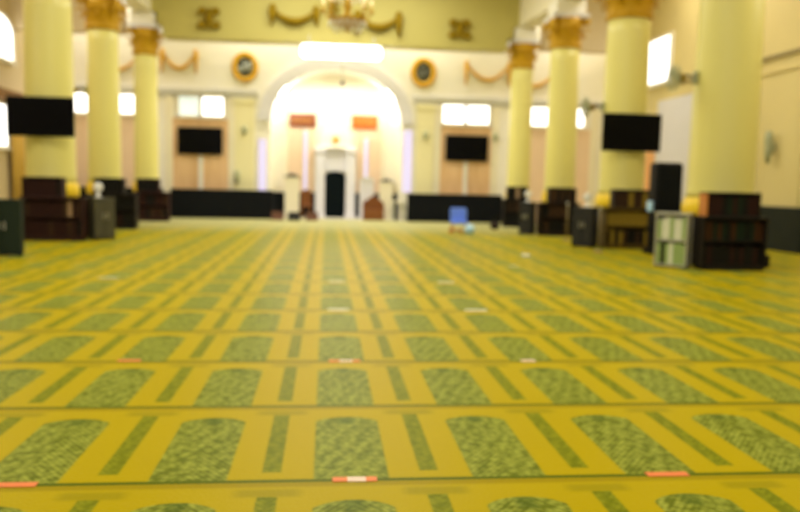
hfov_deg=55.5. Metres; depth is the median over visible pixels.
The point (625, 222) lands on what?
book
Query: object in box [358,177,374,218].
lectern
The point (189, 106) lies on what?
window
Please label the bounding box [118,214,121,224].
book
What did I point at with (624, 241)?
book
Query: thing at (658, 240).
shelf
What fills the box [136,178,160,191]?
rack
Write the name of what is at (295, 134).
trim
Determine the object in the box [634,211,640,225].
book
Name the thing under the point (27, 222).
book
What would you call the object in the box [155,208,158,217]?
book
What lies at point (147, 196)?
book
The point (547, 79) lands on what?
swag
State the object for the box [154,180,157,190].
book
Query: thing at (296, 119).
plaque
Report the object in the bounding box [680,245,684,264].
book
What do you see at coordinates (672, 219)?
book
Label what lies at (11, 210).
base cabinet
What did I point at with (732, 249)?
book
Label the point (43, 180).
book
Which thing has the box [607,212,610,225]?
book
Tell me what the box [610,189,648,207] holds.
rack
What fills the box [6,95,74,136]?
television
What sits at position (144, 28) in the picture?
column
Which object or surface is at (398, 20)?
swag
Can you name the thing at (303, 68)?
trim
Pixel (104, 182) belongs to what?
book
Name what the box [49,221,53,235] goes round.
book
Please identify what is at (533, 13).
arcade
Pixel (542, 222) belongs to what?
book
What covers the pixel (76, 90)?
fan
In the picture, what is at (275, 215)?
book stand
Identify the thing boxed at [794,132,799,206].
trim
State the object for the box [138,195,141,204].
book
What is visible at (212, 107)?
window
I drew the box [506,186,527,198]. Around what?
rack
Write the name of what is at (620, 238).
book
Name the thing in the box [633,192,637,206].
book
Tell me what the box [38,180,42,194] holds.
book
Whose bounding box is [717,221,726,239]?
book
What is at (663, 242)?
book
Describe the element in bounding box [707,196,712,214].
book
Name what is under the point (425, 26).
wall
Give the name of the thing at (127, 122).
trim
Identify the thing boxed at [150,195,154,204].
book
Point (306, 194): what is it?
chair
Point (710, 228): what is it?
book
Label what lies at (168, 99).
trim
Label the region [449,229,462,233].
bench
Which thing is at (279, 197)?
baseboard
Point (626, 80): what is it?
column
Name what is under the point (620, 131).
television
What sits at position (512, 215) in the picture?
book
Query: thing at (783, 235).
baseboard
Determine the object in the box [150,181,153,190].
book
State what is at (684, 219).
book
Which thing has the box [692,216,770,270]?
bookshelf
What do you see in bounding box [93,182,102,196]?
fan
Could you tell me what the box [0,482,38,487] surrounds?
floor marker
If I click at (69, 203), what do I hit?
book
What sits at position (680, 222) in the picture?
book
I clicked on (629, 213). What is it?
book
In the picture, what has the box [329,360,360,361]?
floor marker
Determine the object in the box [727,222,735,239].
book
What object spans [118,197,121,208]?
book
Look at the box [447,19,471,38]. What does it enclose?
ornament
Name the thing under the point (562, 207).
book
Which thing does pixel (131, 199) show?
book
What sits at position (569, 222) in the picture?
book
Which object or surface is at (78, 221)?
book
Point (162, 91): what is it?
trim
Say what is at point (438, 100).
trim
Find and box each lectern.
[284,174,299,217]
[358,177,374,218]
[379,179,393,219]
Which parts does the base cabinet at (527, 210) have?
door, door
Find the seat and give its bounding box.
[362,196,383,219]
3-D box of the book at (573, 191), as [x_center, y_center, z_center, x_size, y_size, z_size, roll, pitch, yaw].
[5.092,-1.769,22.489,0.101,0.343,0.204,1,6,-6]
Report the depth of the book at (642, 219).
18.32 m
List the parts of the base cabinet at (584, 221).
door, door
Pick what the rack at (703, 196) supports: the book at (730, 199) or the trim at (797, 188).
the book at (730, 199)
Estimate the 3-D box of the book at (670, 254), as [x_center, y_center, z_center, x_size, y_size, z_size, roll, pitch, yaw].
[5.116,-0.048,14.274,0.071,0.390,0.204,6,7,39]
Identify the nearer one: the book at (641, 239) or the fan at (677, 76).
the fan at (677, 76)
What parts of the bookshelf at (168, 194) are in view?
panel, panel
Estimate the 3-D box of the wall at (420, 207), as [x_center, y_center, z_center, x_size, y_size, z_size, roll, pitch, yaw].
[2.095,-1.834,29.174,3.670,1.070,0.280,1,6,-6]
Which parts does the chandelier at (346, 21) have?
arm, arm, stem and bowl, arm, arm, arm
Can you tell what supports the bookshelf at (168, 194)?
on the carpet
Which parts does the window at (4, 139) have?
pane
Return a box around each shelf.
[24,195,60,196]
[615,207,646,207]
[657,238,684,241]
[707,215,757,216]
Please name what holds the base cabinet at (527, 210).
on the carpet
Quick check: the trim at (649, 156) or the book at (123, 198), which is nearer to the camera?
the book at (123, 198)
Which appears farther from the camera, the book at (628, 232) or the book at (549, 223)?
the book at (549, 223)
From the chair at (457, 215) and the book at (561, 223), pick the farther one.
the chair at (457, 215)
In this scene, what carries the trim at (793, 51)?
attached to the wall at (780, 91)
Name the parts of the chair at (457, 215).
backrest, seat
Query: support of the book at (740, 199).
on the rack at (703, 196)
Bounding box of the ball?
[465,224,474,233]
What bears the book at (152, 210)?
on the bookshelf at (168, 194)
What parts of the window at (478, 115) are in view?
pane, sill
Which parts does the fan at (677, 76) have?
blade, motor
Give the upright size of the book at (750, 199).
0.334 m
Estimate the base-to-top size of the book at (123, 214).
0.329 m
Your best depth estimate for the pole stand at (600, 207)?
17.11 m
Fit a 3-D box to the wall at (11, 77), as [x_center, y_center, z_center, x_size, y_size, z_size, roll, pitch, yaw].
[-11.639,-4.169,11.050,0.300,9.000,34.950,1,6,-6]
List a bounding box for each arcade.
[125,0,151,11]
[518,0,554,27]
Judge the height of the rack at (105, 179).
0.440 m
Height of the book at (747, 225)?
0.327 m
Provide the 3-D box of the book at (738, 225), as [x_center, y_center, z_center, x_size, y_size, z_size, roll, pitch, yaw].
[6.159,-0.449,13.960,0.082,0.314,0.204,1,6,-6]
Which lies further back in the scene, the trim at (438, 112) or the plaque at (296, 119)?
the plaque at (296, 119)
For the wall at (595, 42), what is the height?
2.550 m
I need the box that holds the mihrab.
[315,125,356,217]
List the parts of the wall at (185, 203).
rail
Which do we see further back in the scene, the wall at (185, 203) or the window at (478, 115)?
the window at (478, 115)
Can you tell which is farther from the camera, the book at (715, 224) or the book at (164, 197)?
the book at (164, 197)
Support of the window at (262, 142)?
in the wall at (214, 69)
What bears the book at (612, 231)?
on the bookshelf at (604, 228)
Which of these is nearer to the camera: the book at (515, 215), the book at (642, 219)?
the book at (642, 219)
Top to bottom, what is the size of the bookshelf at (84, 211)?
0.980 m
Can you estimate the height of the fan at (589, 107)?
0.493 m
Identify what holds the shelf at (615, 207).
attached to the rack at (613, 192)
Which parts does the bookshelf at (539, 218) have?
panel, shelf, shelf, panel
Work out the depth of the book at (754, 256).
13.94 m
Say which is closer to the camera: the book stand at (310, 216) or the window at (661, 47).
the window at (661, 47)
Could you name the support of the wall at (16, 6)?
attached to the ceiling
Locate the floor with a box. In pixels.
[284,217,398,220]
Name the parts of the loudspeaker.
handle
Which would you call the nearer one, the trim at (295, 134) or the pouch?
the pouch
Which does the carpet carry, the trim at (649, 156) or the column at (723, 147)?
the column at (723, 147)
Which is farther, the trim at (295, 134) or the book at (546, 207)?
the trim at (295, 134)
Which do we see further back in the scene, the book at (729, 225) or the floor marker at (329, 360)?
the book at (729, 225)
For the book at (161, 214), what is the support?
on the bookshelf at (168, 194)
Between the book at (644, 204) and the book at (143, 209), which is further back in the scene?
the book at (143, 209)
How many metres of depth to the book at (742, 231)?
13.87 m
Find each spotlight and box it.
[279,85,288,96]
[385,90,394,101]
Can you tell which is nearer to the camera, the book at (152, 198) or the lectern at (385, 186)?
the book at (152, 198)
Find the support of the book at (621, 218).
on the bookshelf at (604, 228)
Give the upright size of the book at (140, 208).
0.342 m
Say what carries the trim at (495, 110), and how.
attached to the wall at (214, 69)
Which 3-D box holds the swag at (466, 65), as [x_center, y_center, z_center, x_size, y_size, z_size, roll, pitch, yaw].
[3.408,-7.055,29.420,1.889,0.976,0.184,1,6,-6]
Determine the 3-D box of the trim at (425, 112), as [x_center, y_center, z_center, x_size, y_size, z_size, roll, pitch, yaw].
[0.955,-3.617,29.549,0.790,4.500,0.140,1,6,-6]
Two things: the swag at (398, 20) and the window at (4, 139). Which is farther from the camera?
the swag at (398, 20)
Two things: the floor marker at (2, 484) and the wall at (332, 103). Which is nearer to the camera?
the floor marker at (2, 484)
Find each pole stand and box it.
[562,203,570,240]
[593,206,603,252]
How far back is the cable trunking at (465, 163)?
29.73 m
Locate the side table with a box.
[392,201,405,220]
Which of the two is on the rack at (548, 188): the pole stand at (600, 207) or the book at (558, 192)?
the book at (558, 192)
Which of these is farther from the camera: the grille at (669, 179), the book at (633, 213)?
the book at (633, 213)
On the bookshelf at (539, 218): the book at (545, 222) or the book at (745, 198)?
the book at (545, 222)
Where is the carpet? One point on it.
(234, 401)
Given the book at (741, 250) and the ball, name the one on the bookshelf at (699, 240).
the book at (741, 250)
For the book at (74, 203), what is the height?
0.350 m
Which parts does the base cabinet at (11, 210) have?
door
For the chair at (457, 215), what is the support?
on the carpet
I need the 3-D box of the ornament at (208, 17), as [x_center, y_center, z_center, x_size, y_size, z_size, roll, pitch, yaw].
[-6.367,-7.942,25.319,0.828,0.695,0.207,1,6,-6]
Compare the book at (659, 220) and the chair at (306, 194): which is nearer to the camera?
the book at (659, 220)
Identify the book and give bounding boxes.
[24,180,28,194]
[25,219,29,234]
[29,180,35,194]
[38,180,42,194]
[42,179,49,195]
[47,180,54,195]
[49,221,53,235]
[53,220,58,235]
[56,180,60,195]
[63,202,67,215]
[67,201,71,215]
[72,201,76,216]
[77,220,80,235]
[103,181,106,192]
[107,180,110,192]
[111,180,115,192]
[115,181,118,192]
[115,198,117,208]
[115,213,117,224]
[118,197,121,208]
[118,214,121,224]
[119,180,121,192]
[122,197,125,209]
[122,213,125,224]
[126,213,131,224]
[130,198,133,209]
[130,213,133,224]
[138,180,142,190]
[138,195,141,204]
[139,207,142,217]
[142,181,145,190]
[142,195,145,204]
[142,208,145,217]
[146,181,149,190]
[146,195,150,204]
[146,208,150,217]
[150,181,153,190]
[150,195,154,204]
[150,207,155,217]
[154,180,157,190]
[155,195,158,204]
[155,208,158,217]
[159,195,163,204]
[159,208,163,217]
[163,196,166,204]
[163,209,167,217]
[507,214,510,223]
[511,188,515,197]
[511,202,514,210]
[511,214,513,223]
[514,202,517,211]
[514,214,516,223]
[516,188,519,197]
[519,188,522,198]
[523,188,526,198]
[541,206,544,216]
[541,221,543,231]
[543,205,548,216]
[544,221,547,231]
[548,221,551,231]
[549,206,552,216]
[550,190,553,201]
[551,221,555,231]
[552,189,556,201]
[553,207,556,216]
[556,221,559,231]
[557,191,560,201]
[559,190,563,201]
[560,222,563,231]
[561,206,564,217]
[563,189,567,201]
[565,207,568,217]
[568,190,571,201]
[568,206,572,217]
[568,220,571,232]
[571,190,574,201]
[606,231,609,243]
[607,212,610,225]
[608,229,614,243]
[611,213,614,225]
[613,212,619,225]
[614,229,618,243]
[615,193,619,206]
[617,192,624,206]
[617,211,623,225]
[618,231,622,243]
[620,230,626,243]
[623,211,627,225]
[624,192,628,206]
[627,231,630,243]
[628,212,631,225]
[628,229,635,243]
[629,192,633,206]
[632,212,636,225]
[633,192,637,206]
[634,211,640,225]
[638,192,642,206]
[639,231,643,243]
[640,213,644,225]
[641,230,646,243]
[642,193,647,206]
[644,213,647,225]
[656,242,660,262]
[657,219,661,238]
[660,241,668,263]
[661,218,665,238]
[664,243,668,263]
[665,217,670,238]
[668,243,676,263]
[669,217,677,238]
[672,244,676,264]
[673,218,678,239]
[676,243,684,264]
[677,219,682,239]
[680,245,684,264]
[682,218,686,239]
[705,222,708,239]
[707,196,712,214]
[707,221,712,239]
[708,195,717,214]
[712,222,717,239]
[717,196,722,214]
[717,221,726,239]
[717,223,722,239]
[722,197,727,214]
[726,223,731,239]
[726,246,734,263]
[727,197,732,214]
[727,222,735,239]
[732,197,737,214]
[735,223,740,240]
[736,197,742,214]
[736,222,744,240]
[738,196,747,215]
[738,245,748,264]
[738,247,743,264]
[742,222,749,240]
[747,197,752,215]
[748,196,758,215]
[749,221,758,240]
[749,223,754,240]
[752,247,757,264]
[758,224,763,240]
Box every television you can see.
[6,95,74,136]
[177,127,222,154]
[445,135,488,161]
[601,113,661,151]
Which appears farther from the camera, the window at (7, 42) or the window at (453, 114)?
the window at (453, 114)
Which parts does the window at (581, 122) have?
pane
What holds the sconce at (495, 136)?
attached to the wall at (214, 69)
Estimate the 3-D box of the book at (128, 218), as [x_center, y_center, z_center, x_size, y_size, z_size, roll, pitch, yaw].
[-7.619,-1.041,21.384,0.108,0.342,0.204,1,6,-6]
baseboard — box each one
[274,192,284,211]
[299,192,378,217]
[392,194,396,219]
[681,201,799,253]
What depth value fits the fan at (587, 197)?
18.41 m
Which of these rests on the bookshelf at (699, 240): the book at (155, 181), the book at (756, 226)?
the book at (756, 226)
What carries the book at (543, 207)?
on the bookshelf at (539, 218)
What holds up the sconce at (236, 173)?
attached to the wall at (214, 69)
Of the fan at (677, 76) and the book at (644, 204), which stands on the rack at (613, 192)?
the book at (644, 204)
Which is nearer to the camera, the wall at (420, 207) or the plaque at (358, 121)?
the wall at (420, 207)
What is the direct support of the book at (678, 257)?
on the bookshelf at (659, 215)
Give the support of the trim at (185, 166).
attached to the wall at (214, 69)
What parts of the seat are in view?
backrest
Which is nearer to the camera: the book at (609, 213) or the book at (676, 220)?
the book at (676, 220)
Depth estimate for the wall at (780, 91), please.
19.19 m
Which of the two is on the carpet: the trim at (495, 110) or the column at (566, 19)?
the column at (566, 19)
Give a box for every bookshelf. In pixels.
[19,196,88,240]
[92,194,138,228]
[134,192,171,221]
[501,199,529,226]
[536,202,580,235]
[600,207,648,248]
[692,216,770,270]
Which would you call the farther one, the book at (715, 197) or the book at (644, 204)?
the book at (644, 204)
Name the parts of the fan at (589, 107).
motor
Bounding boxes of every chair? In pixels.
[301,189,310,217]
[450,208,467,232]
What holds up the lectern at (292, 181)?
on the floor
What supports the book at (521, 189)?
on the rack at (507, 187)
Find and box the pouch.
[490,222,499,229]
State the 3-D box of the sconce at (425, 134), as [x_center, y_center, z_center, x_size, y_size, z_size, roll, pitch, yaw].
[0.989,-4.642,29.289,0.220,0.310,0.260,1,6,-6]
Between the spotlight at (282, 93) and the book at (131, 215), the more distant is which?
the spotlight at (282, 93)
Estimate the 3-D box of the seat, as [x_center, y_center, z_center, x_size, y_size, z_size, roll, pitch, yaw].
[-1.036,-1.859,29.498,0.840,0.920,0.400,1,6,-6]
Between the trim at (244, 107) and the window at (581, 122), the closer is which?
the trim at (244, 107)
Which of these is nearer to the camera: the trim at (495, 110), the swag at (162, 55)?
the swag at (162, 55)
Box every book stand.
[271,211,283,219]
[288,212,299,220]
[306,212,317,220]
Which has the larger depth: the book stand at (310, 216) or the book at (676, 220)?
the book stand at (310, 216)
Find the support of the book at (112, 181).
on the rack at (105, 179)
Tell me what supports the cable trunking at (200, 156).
attached to the wall at (214, 69)
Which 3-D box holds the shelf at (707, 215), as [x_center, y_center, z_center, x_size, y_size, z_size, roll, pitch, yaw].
[6.048,-0.739,13.969,0.980,0.025,0.250,1,6,-6]
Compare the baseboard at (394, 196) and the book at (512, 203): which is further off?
the baseboard at (394, 196)
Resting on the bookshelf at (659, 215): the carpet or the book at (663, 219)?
the book at (663, 219)
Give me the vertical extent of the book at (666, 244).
0.382 m
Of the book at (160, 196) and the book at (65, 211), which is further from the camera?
the book at (160, 196)
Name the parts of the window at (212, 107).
pane, sill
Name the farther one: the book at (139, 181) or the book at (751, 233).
the book at (139, 181)
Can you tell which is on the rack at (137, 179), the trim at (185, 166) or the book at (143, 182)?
the book at (143, 182)
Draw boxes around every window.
[0,11,17,65]
[0,102,11,149]
[74,91,86,114]
[120,93,133,115]
[176,95,200,117]
[201,95,226,118]
[258,138,266,189]
[303,130,307,189]
[363,137,368,176]
[401,128,412,193]
[440,103,465,125]
[465,104,491,126]
[531,106,547,128]
[577,108,586,129]
[648,31,673,89]
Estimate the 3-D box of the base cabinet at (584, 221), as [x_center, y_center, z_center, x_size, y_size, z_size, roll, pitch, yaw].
[4.479,-0.703,18.480,0.560,0.980,0.330,6,7,39]
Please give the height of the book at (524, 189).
0.358 m
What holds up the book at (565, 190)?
on the rack at (548, 188)
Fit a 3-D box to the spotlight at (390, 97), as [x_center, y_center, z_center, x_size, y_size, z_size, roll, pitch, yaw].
[-0.367,-6.173,29.170,0.456,0.529,0.135,1,6,-6]
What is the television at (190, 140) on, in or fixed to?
attached to the wall at (214, 69)
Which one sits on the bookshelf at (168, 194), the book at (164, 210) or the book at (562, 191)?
the book at (164, 210)
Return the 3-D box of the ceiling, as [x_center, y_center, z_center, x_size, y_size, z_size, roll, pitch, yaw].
[-2.513,-6.290,30.058,5.500,2.370,1.340,1,6,-6]
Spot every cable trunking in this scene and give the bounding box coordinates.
[199,155,202,188]
[463,162,467,193]
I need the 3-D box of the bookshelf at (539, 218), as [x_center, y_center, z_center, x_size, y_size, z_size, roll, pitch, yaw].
[4.662,-1.084,22.467,1.240,0.980,0.380,1,6,-6]
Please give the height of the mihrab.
3.700 m
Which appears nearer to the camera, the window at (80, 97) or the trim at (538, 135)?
the window at (80, 97)
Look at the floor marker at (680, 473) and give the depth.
3.91 m
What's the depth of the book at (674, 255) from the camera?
14.15 m
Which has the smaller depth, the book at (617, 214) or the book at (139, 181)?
the book at (617, 214)
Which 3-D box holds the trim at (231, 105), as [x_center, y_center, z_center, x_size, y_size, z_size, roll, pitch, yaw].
[-6.391,-3.712,28.854,0.250,4.500,0.080,1,6,-6]
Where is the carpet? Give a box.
[0,217,799,511]
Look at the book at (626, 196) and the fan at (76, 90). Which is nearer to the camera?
the book at (626, 196)
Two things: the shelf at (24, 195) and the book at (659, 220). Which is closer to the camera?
the book at (659, 220)
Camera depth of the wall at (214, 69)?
29.14 m
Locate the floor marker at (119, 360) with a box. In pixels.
[117,359,141,361]
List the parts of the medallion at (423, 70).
panel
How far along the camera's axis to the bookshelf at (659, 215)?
14.15 m
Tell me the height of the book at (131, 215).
0.326 m
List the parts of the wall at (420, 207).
rail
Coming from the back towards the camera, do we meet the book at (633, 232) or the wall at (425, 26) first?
the wall at (425, 26)
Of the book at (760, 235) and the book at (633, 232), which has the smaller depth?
the book at (760, 235)
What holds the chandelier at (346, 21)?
hanging from the ceiling
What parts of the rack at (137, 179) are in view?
panel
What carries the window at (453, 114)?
in the wall at (214, 69)
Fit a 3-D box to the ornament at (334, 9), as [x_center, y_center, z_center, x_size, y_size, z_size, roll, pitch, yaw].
[-2.224,-8.447,25.661,0.449,0.390,0.136,1,6,-6]
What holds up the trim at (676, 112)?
attached to the wall at (780, 91)
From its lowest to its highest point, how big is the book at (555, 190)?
0.366 m
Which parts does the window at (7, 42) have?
pane, sill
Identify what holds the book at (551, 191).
on the rack at (548, 188)
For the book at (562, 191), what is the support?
on the rack at (548, 188)
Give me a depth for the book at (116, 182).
21.21 m
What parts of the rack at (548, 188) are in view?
panel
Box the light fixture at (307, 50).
[300,35,381,60]
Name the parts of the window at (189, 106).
sill, pane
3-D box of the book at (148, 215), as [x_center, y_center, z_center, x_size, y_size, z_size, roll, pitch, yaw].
[-8.427,-1.441,25.506,0.133,0.312,0.204,1,6,-6]
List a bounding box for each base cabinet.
[0,199,23,255]
[87,197,115,239]
[519,202,535,234]
[571,206,598,247]
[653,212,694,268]
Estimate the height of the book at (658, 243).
0.389 m
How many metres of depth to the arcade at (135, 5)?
24.59 m
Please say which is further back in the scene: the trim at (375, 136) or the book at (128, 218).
the trim at (375, 136)
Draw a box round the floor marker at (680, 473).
[644,471,689,476]
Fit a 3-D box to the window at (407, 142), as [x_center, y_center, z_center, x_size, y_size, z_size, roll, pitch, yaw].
[0.277,-3.678,29.502,0.390,2.500,0.090,1,6,-6]
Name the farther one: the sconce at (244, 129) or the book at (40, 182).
the sconce at (244, 129)
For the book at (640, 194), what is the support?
on the rack at (613, 192)
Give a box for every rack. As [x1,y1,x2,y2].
[22,176,66,196]
[94,178,125,193]
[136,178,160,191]
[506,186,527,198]
[546,187,576,202]
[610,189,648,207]
[698,192,761,216]
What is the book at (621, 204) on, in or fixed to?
on the rack at (613, 192)
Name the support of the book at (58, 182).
on the rack at (63, 179)
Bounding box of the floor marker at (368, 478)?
[332,476,376,481]
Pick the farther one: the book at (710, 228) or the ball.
the ball
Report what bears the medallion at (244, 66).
attached to the wall at (214, 69)
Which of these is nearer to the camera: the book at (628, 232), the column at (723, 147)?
the column at (723, 147)
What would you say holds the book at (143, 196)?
on the bookshelf at (168, 194)
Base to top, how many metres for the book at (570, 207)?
0.342 m
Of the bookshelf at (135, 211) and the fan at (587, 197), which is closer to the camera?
the fan at (587, 197)
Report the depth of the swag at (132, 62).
28.08 m
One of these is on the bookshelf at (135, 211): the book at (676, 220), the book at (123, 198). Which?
the book at (123, 198)
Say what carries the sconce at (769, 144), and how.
attached to the wall at (780, 91)
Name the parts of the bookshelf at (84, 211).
panel, shelf, shelf, panel, panel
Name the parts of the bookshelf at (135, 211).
panel, panel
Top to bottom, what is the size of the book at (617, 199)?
0.316 m
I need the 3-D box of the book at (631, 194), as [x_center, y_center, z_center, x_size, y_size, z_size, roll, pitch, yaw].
[5.556,-1.367,18.384,0.108,0.352,0.204,1,6,-6]
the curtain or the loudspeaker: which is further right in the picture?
the loudspeaker
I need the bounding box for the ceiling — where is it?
[276,70,396,108]
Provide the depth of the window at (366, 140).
30.80 m
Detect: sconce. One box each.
[234,170,239,183]
[241,126,246,134]
[423,131,428,139]
[493,133,498,141]
[764,131,775,162]
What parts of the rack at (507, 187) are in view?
panel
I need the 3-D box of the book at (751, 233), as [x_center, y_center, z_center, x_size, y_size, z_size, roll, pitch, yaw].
[6.421,-0.450,13.986,0.082,0.322,0.204,1,6,-6]
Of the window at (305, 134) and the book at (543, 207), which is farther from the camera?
the window at (305, 134)
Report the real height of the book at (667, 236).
0.411 m
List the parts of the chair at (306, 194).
backrest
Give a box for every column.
[23,0,79,196]
[76,0,127,196]
[126,11,163,193]
[505,28,539,199]
[542,0,590,201]
[595,0,659,245]
[681,0,769,267]
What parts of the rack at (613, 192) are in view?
panel, panel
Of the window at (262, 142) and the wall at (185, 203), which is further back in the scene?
the window at (262, 142)
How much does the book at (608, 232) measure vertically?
0.307 m
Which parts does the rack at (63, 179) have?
panel, panel, panel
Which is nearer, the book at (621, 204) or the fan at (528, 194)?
the book at (621, 204)
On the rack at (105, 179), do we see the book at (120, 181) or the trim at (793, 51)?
the book at (120, 181)
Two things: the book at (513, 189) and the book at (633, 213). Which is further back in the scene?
the book at (513, 189)
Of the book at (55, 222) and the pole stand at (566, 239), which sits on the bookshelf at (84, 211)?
the book at (55, 222)
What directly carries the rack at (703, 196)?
on the bookshelf at (699, 240)
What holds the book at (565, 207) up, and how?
on the bookshelf at (539, 218)
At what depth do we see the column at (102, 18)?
21.40 m
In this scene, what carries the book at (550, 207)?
on the bookshelf at (539, 218)
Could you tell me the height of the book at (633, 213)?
0.338 m
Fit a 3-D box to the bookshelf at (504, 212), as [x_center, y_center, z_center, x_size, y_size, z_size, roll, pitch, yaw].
[4.043,-1.502,26.656,0.940,0.980,0.380,1,6,-6]
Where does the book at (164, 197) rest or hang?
on the bookshelf at (168, 194)
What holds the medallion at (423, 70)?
attached to the wall at (214, 69)
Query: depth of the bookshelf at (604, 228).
18.31 m
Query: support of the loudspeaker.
on the carpet
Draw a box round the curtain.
[0,87,24,198]
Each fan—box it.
[74,86,86,94]
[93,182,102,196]
[525,190,531,201]
[581,97,604,116]
[583,193,591,206]
[666,65,697,90]
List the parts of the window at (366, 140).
pane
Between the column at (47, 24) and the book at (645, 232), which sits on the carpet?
the column at (47, 24)
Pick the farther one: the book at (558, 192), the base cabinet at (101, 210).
the book at (558, 192)
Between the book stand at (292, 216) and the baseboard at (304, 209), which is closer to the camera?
the book stand at (292, 216)
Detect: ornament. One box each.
[196,7,220,28]
[328,0,340,11]
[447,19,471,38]
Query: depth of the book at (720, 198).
13.82 m
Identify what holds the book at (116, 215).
on the bookshelf at (135, 211)
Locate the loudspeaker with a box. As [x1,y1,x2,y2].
[642,162,682,254]
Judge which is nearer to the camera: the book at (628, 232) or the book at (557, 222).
the book at (628, 232)
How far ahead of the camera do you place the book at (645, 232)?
18.37 m
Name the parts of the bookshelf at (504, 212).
panel, panel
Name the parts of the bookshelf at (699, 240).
panel, panel, shelf, shelf, panel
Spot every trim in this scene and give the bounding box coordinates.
[74,84,257,98]
[75,115,133,187]
[165,96,172,191]
[172,117,227,189]
[228,98,234,189]
[234,98,255,189]
[258,59,412,124]
[289,128,314,191]
[356,130,381,193]
[414,95,600,109]
[415,104,435,193]
[433,105,441,193]
[439,125,491,194]
[490,106,498,194]
[529,128,590,217]
[588,110,597,206]
[644,152,654,189]
[655,93,692,200]
[679,64,799,95]
[680,48,799,83]
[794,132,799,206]
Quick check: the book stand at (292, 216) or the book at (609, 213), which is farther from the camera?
the book stand at (292, 216)
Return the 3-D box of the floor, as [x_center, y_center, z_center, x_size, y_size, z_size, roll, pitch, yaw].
[-2.589,-1.493,30.216,5.000,0.012,1.550,1,6,-6]
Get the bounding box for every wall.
[0,0,23,198]
[73,6,605,220]
[79,186,273,218]
[151,0,519,53]
[271,74,399,219]
[407,193,502,222]
[647,0,799,207]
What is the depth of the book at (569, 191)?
22.37 m
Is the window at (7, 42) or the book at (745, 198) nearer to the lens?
the book at (745, 198)
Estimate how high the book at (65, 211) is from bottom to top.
0.317 m
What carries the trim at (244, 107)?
attached to the wall at (214, 69)
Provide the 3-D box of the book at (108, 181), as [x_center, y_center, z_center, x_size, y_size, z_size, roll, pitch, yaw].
[-8.124,-1.950,21.285,0.098,0.357,0.204,1,6,-6]
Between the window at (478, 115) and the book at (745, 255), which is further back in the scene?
the window at (478, 115)
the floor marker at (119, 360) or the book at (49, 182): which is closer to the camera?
the floor marker at (119, 360)
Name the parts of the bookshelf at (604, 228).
panel, shelf, shelf, panel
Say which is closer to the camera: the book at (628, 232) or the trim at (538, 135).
the book at (628, 232)
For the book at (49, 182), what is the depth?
16.97 m
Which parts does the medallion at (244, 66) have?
panel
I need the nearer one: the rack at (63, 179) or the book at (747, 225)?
the book at (747, 225)
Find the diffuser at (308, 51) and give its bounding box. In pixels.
[301,43,381,59]
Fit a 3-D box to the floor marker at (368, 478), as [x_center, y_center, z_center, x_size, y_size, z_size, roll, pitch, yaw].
[-0.224,1.105,3.762,0.220,0.004,0.055,1,6,-6]
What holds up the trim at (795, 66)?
attached to the wall at (780, 91)
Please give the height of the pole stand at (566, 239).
1.034 m
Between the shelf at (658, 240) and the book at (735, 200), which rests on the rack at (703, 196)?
the book at (735, 200)
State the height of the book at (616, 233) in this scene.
0.339 m
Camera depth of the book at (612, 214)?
18.25 m
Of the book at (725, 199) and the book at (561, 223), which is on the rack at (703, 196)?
the book at (725, 199)
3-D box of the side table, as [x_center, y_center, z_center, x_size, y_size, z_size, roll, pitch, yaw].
[-0.043,-1.747,29.404,0.500,0.760,0.400,1,6,-6]
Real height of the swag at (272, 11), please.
0.694 m
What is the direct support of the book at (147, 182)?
on the rack at (137, 179)
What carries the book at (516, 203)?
on the bookshelf at (504, 212)
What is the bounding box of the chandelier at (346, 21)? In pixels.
[320,0,374,35]
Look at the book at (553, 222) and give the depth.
22.38 m
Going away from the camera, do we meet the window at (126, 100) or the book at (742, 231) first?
the book at (742, 231)
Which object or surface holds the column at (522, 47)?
on the carpet
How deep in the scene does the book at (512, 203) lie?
26.53 m
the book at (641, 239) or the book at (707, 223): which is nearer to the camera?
the book at (707, 223)
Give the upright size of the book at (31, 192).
0.338 m
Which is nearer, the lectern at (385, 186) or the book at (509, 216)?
the book at (509, 216)
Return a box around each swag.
[119,60,133,71]
[159,48,197,74]
[268,3,320,26]
[353,10,402,37]
[464,60,511,86]
[532,78,548,87]
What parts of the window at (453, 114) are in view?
sill, pane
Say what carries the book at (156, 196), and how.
on the bookshelf at (168, 194)
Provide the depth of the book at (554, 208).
22.34 m
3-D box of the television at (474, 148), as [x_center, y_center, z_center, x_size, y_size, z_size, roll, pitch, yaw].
[2.584,-4.186,29.560,1.680,1.000,0.191,1,6,-6]
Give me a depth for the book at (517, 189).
26.54 m
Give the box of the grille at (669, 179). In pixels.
[657,167,682,212]
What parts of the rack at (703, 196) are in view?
panel, panel, panel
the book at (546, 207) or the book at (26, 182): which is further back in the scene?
the book at (546, 207)
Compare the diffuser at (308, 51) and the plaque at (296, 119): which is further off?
the plaque at (296, 119)
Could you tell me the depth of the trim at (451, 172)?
29.74 m
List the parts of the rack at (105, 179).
panel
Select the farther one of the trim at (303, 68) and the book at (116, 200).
the trim at (303, 68)
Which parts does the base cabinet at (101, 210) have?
door, door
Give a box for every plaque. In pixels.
[289,113,315,127]
[352,115,377,128]
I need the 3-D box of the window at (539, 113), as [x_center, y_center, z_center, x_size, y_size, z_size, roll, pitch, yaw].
[5.466,-5.436,29.798,0.990,0.850,0.160,1,6,-6]
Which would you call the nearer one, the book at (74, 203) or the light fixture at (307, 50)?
the book at (74, 203)
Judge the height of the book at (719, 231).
0.309 m
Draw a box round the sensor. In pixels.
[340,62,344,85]
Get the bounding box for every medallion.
[231,52,258,81]
[411,57,435,87]

